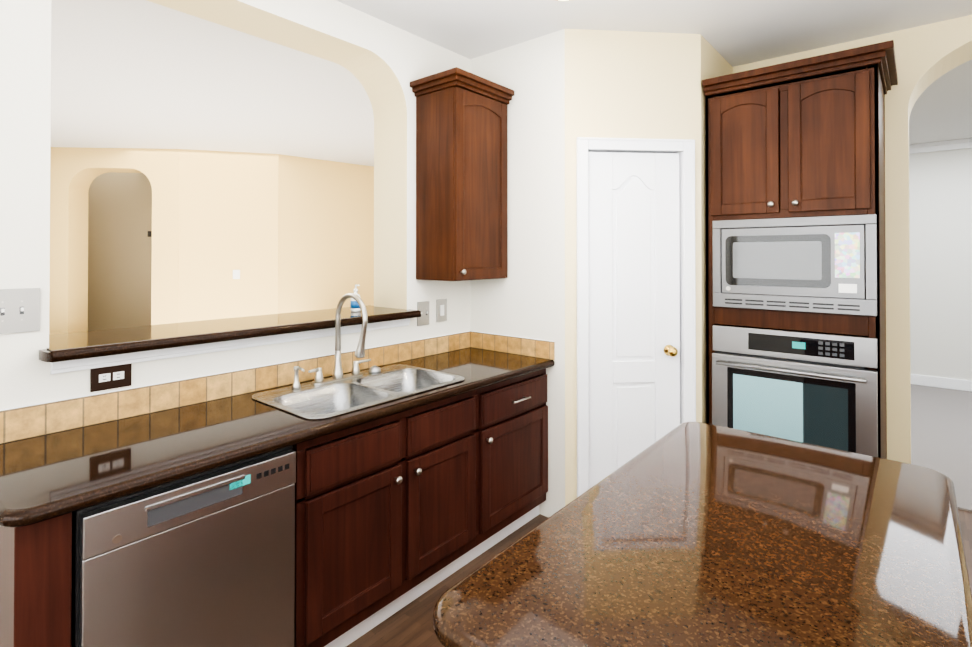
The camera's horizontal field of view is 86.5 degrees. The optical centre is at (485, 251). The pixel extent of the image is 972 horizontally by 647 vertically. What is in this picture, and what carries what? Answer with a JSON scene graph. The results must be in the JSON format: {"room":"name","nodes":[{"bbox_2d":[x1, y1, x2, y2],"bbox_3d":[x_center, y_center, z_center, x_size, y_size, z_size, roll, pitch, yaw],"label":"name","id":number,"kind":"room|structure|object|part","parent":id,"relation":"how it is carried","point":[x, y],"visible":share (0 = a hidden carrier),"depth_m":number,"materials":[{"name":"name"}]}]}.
{"room":"kitchen","nodes":[
{"label":"kitchen","id":0,"kind":"room"},
{"bbox_2d":[49,147,178,333],"bbox_3d":[-5.598,0.162,6.262,3.761,2.800,0.340,0,0,-4],"label":"wall","id":1,"kind":"structure","parent":0,"point":[75,172],"depth_m":6.21,"materials":[{"name":"beige paint"}]},
{"bbox_2d":[88,172,151,330],"bbox_3d":[-4.588,0.172,7.468,3.350,2.800,0.100,0,0,-4],"label":"wall","id":2,"kind":"structure","parent":0,"point":[119,246],"depth_m":7.35,"materials":[{"name":"beige paint"}]},
{"bbox_2d":[178,149,278,322],"bbox_3d":[-3.198,0.164,6.442,1.143,2.800,0.120,0,0,-16],"label":"wall","id":3,"kind":"structure","parent":0,"point":[228,212],"depth_m":6.38,"materials":[{"name":"beige paint"}]},
{"bbox_2d":[233,270,239,278],"bbox_3d":[-3.094,0.286,6.402,0.080,0.115,0.011,0,0,-16],"label":"switch plate","id":4,"kind":"object","parent":3,"relation":"attached to","point":[236,274],"visible":1,"depth_m":6.40,"materials":[{"name":"white plastic"}]},
{"bbox_2d":[0,0,469,409],"bbox_3d":[-1.885,0.124,1.480,0.300,2.800,5.200,0,-1,40],"label":"wall","id":5,"kind":"structure","parent":0,"point":[385,64],"depth_m":2.38,"materials":[{"name":"white paint"}]},
{"bbox_2d":[0,288,39,333],"bbox_3d":[-1.524,0.192,1.662,0.016,0.142,0.138,0,-1,40],"label":"switch plate","id":6,"kind":"object","parent":5,"relation":"attached to","point":[19,310],"visible":1,"depth_m":1.68,"materials":[{"name":"white plastic"}]},
{"bbox_2d":[90,363,131,391],"bbox_3d":[-1.355,0.453,1.868,0.009,0.088,0.123,0,-1,40],"label":"outlet","id":7,"kind":"object","parent":5,"relation":"attached to","point":[109,377],"visible":1,"depth_m":1.86,"materials":[{"name":"brown plastic"}]},
{"bbox_2d":[39,305,420,362],"bbox_3d":[-1.072,0.349,2.447,0.485,0.040,1.654,0,-1,40],"label":"sill","id":8,"kind":"structure","parent":5,"relation":"on","point":[83,345],"depth_m":2.13,"materials":[{"name":"brown stone"}]},
{"bbox_2d":[350,284,360,311],"bbox_3d":[-0.719,0.257,2.850,0.059,0.150,0.057,0,-1,40],"label":"soap bottle","id":9,"kind":"object","parent":8,"relation":"on","point":[354,306],"visible":0.81,"depth_m":2.83,"materials":[{"name":"white plastic"}]},
{"bbox_2d":[50,318,409,373],"bbox_3d":[-0.950,0.394,2.345,0.020,0.049,1.594,0,-1,40],"label":"trim","id":10,"kind":"structure","parent":5,"relation":"attached to","point":[97,362],"depth_m":2.09,"materials":[{"name":"white paint"}]},
{"bbox_2d":[0,331,554,443],"bbox_3d":[-0.596,0.562,2.278,0.646,0.106,2.314,0,-1,40],"label":"backsplash","id":11,"kind":"structure","parent":5,"relation":"attached to","point":[30,421],"depth_m":2.13,"materials":[{"name":"tile"}]},
{"bbox_2d":[417,301,428,325],"bbox_3d":[-0.367,0.366,3.046,0.016,0.140,0.094,0,-1,40],"label":"switch plate","id":12,"kind":"object","parent":5,"relation":"attached to","point":[423,308],"visible":0.96,"depth_m":3.05,"materials":[{"name":"white plastic"}]},
{"bbox_2d":[436,299,446,321],"bbox_3d":[-0.271,0.361,3.167,0.008,0.136,0.086,0,-1,40],"label":"switch plate","id":13,"kind":"object","parent":5,"relation":"attached to","point":[441,309],"visible":1,"depth_m":3.16,"materials":[{"name":"white plastic"}]},
{"bbox_2d":[410,67,513,280],"bbox_3d":[-0.134,-0.406,3.051,0.372,1.141,0.514,0,-1,40],"label":"upper cabinet","id":14,"kind":"object","parent":5,"relation":"attached to","point":[461,180],"visible":1,"depth_m":2.93,"materials":[{"name":"brown wood"}]},
{"bbox_2d":[278,154,373,313],"bbox_3d":[-1.741,0.172,7.436,2.556,2.800,0.120,0,-1,-42],"label":"wall","id":15,"kind":"structure","parent":0,"point":[326,238],"depth_m":6.96,"materials":[{"name":"beige paint"}]},
{"bbox_2d":[50,0,971,165],"bbox_3d":[-1.214,-1.294,5.492,13.600,0.100,12.200,0,-1,40],"label":"ceiling","id":16,"kind":"structure","parent":0,"point":[137,74],"depth_m":3.36,"materials":[{"name":"white paint"}]},
{"bbox_2d":[470,29,564,516],"bbox_3d":[0.095,0.138,3.292,1.015,2.800,0.120,0,-1,40],"label":"wall","id":17,"kind":"structure","parent":0,"point":[526,298],"depth_m":3.05,"materials":[{"name":"white paint"}]},
{"bbox_2d":[565,29,701,505],"bbox_3d":[0.841,0.136,3.026,0.806,2.800,0.140,0,0,-5],"label":"wall","id":18,"kind":"structure","parent":0,"point":[628,84],"depth_m":2.96,"materials":[{"name":"beige paint"}]},
{"bbox_2d":[588,152,679,488],"bbox_3d":[0.853,0.478,2.994,0.549,2.100,0.035,0,0,-5],"label":"pantry door","id":19,"kind":"structure","parent":18,"relation":"in","point":[634,281],"depth_m":2.98,"materials":[{"name":"white paint"}]},
{"bbox_2d":[664,345,677,356],"bbox_3d":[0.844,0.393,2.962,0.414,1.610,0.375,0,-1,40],"label":"door knob","id":20,"kind":"object","parent":19,"relation":"attached to","point":[671,350],"depth_m":2.94,"materials":[{"name":"gold metal"}]},
{"bbox_2d":[576,137,695,496],"bbox_3d":[0.858,0.446,2.942,0.693,2.180,0.022,0,0,-5],"label":"door frame","id":21,"kind":"structure","parent":18,"relation":"attached to","point":[584,145],"depth_m":2.93,"materials":[{"name":"white paint"}]},
{"bbox_2d":[346,509,971,646],"bbox_3d":[-1.214,1.606,5.468,13.600,0.100,12.200,0,-1,40],"label":"floor","id":22,"kind":"structure","parent":0,"point":[410,624],"depth_m":2.20,"materials":[{"name":"wood"}]},
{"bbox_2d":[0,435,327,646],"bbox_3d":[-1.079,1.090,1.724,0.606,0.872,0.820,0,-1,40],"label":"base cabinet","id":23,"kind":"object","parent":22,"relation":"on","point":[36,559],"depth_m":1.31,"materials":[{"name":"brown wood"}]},
{"bbox_2d":[71,445,295,646],"bbox_3d":[-1.061,1.093,1.721,0.604,0.866,0.602,0,-1,40],"label":"dishwasher","id":24,"kind":"object","parent":22,"relation":"on","point":[206,559],"visible":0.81,"depth_m":1.52,"materials":[{"name":"silver metal"}]},
{"bbox_3d":[-0.820,0.738,1.546,0.006,0.071,0.498,0,-1,40],"label":"panel","id":25,"kind":"part","parent":24,"relation":"part of","materials":[{"name":"grey metal"}]},
{"bbox_2d":[328,386,487,646],"bbox_3d":[-0.560,1.095,2.345,0.606,0.872,0.978,0,-1,40],"label":"base cabinet","id":26,"kind":"object","parent":22,"relation":"on","point":[401,512],"depth_m":2.16,"materials":[{"name":"brown wood"}]},
{"bbox_2d":[488,369,547,548],"bbox_3d":[-0.076,1.099,2.925,0.606,0.872,0.648,0,-1,40],"label":"base cabinet","id":27,"kind":"object","parent":22,"relation":"on","point":[517,407],"depth_m":2.75,"materials":[{"name":"brown wood"}]},
{"bbox_2d":[0,347,554,527],"bbox_3d":[-0.603,0.636,2.269,0.645,0.040,2.333,0,-1,40],"label":"countertop","id":28,"kind":"structure","parent":27,"relation":"on","point":[49,476],"depth_m":1.66,"materials":[{"name":"brown stone"}]},
{"bbox_2d":[292,293,380,388],"bbox_3d":[-0.631,0.402,2.411,0.251,0.417,0.480,0,-1,40],"label":"faucet","id":29,"kind":"object","parent":28,"relation":"on","point":[337,375],"visible":1,"depth_m":2.43,"materials":[{"name":"silver metal"}]},
{"bbox_3d":[-0.634,0.402,2.407,0.251,0.417,0.270,0,-1,40],"label":"spout","id":30,"kind":"part","parent":29,"relation":"part of","materials":[{"name":"silver metal"}]},
{"bbox_3d":[-0.702,0.569,2.463,0.056,0.067,0.345,0,-1,40],"label":"handle","id":31,"kind":"part","parent":29,"relation":"part of","materials":[{"name":"silver metal"}]},
{"bbox_2d":[252,364,464,449],"bbox_3d":[-0.546,0.711,2.341,0.525,0.203,0.845,0,-1,40],"label":"sink","id":32,"kind":"object","parent":28,"relation":"in","point":[309,400],"visible":0.52,"depth_m":2.35,"materials":[{"name":"silver metal"}]},
{"bbox_2d":[433,422,971,646],"bbox_3d":[0.588,1.064,1.152,0.730,0.914,1.338,0,-1,40],"label":"kitchen island","id":33,"kind":"object","parent":22,"relation":"on","point":[693,534],"visible":1,"depth_m":1.01,"materials":[{"name":"stone"}]},
{"bbox_2d":[702,40,897,458],"bbox_3d":[1.802,0.273,2.959,0.868,2.525,0.695,0,-1,40],"label":"tall cabinet","id":34,"kind":"object","parent":22,"relation":"on","point":[805,137],"visible":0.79,"depth_m":2.71,"materials":[{"name":"brown wood"}]},
{"bbox_3d":[1.572,-0.253,2.734,0.146,0.032,0.032,0,-1,40],"label":"knob","id":35,"kind":"part","parent":34,"relation":"part of","materials":[{"name":"silver metal"}]},
{"bbox_2d":[712,214,876,315],"bbox_3d":[1.735,0.070,2.900,0.756,0.494,0.445,0,-1,40],"label":"microwave","id":36,"kind":"object","parent":34,"relation":"in","point":[823,264],"visible":1,"depth_m":2.70,"materials":[{"name":"grey"}]},
{"bbox_2d":[712,325,877,456],"bbox_3d":[1.754,0.782,2.917,0.756,0.717,0.646,0,-1,40],"label":"wall oven","id":37,"kind":"object","parent":34,"relation":"in","point":[818,388],"visible":0.75,"depth_m":2.68,"materials":[{"name":"grey metal"}]},
{"bbox_2d":[911,384,971,511],"bbox_3d":[4.819,1.545,4.892,3.600,0.012,5.350,0,-1,40],"label":"carpet floor","id":38,"kind":"structure","parent":22,"relation":"on","point":[941,430],"depth_m":4.33,"materials":[{"name":"white carpet"}]},
{"bbox_2d":[701,35,732,422],"bbox_3d":[1.420,0.138,3.292,0.120,2.800,0.681,0,-1,40],"label":"wall","id":39,"kind":"structure","parent":0,"point":[714,63],"depth_m":3.04,"materials":[{"name":"beige paint"}]},
{"bbox_2d":[733,15,971,463],"bbox_3d":[3.039,0.133,2.644,3.436,2.800,0.400,0,-1,40],"label":"wall","id":40,"kind":"structure","parent":0,"point":[927,55],"depth_m":2.95,"materials":[{"name":"beige paint"}]},
{"bbox_2d":[909,138,971,391],"bbox_3d":[5.265,0.159,5.827,4.100,2.800,0.200,0,-1,40],"label":"wall","id":41,"kind":"structure","parent":0,"point":[940,186],"depth_m":5.87,"materials":[{"name":"white paint"}]}
]}

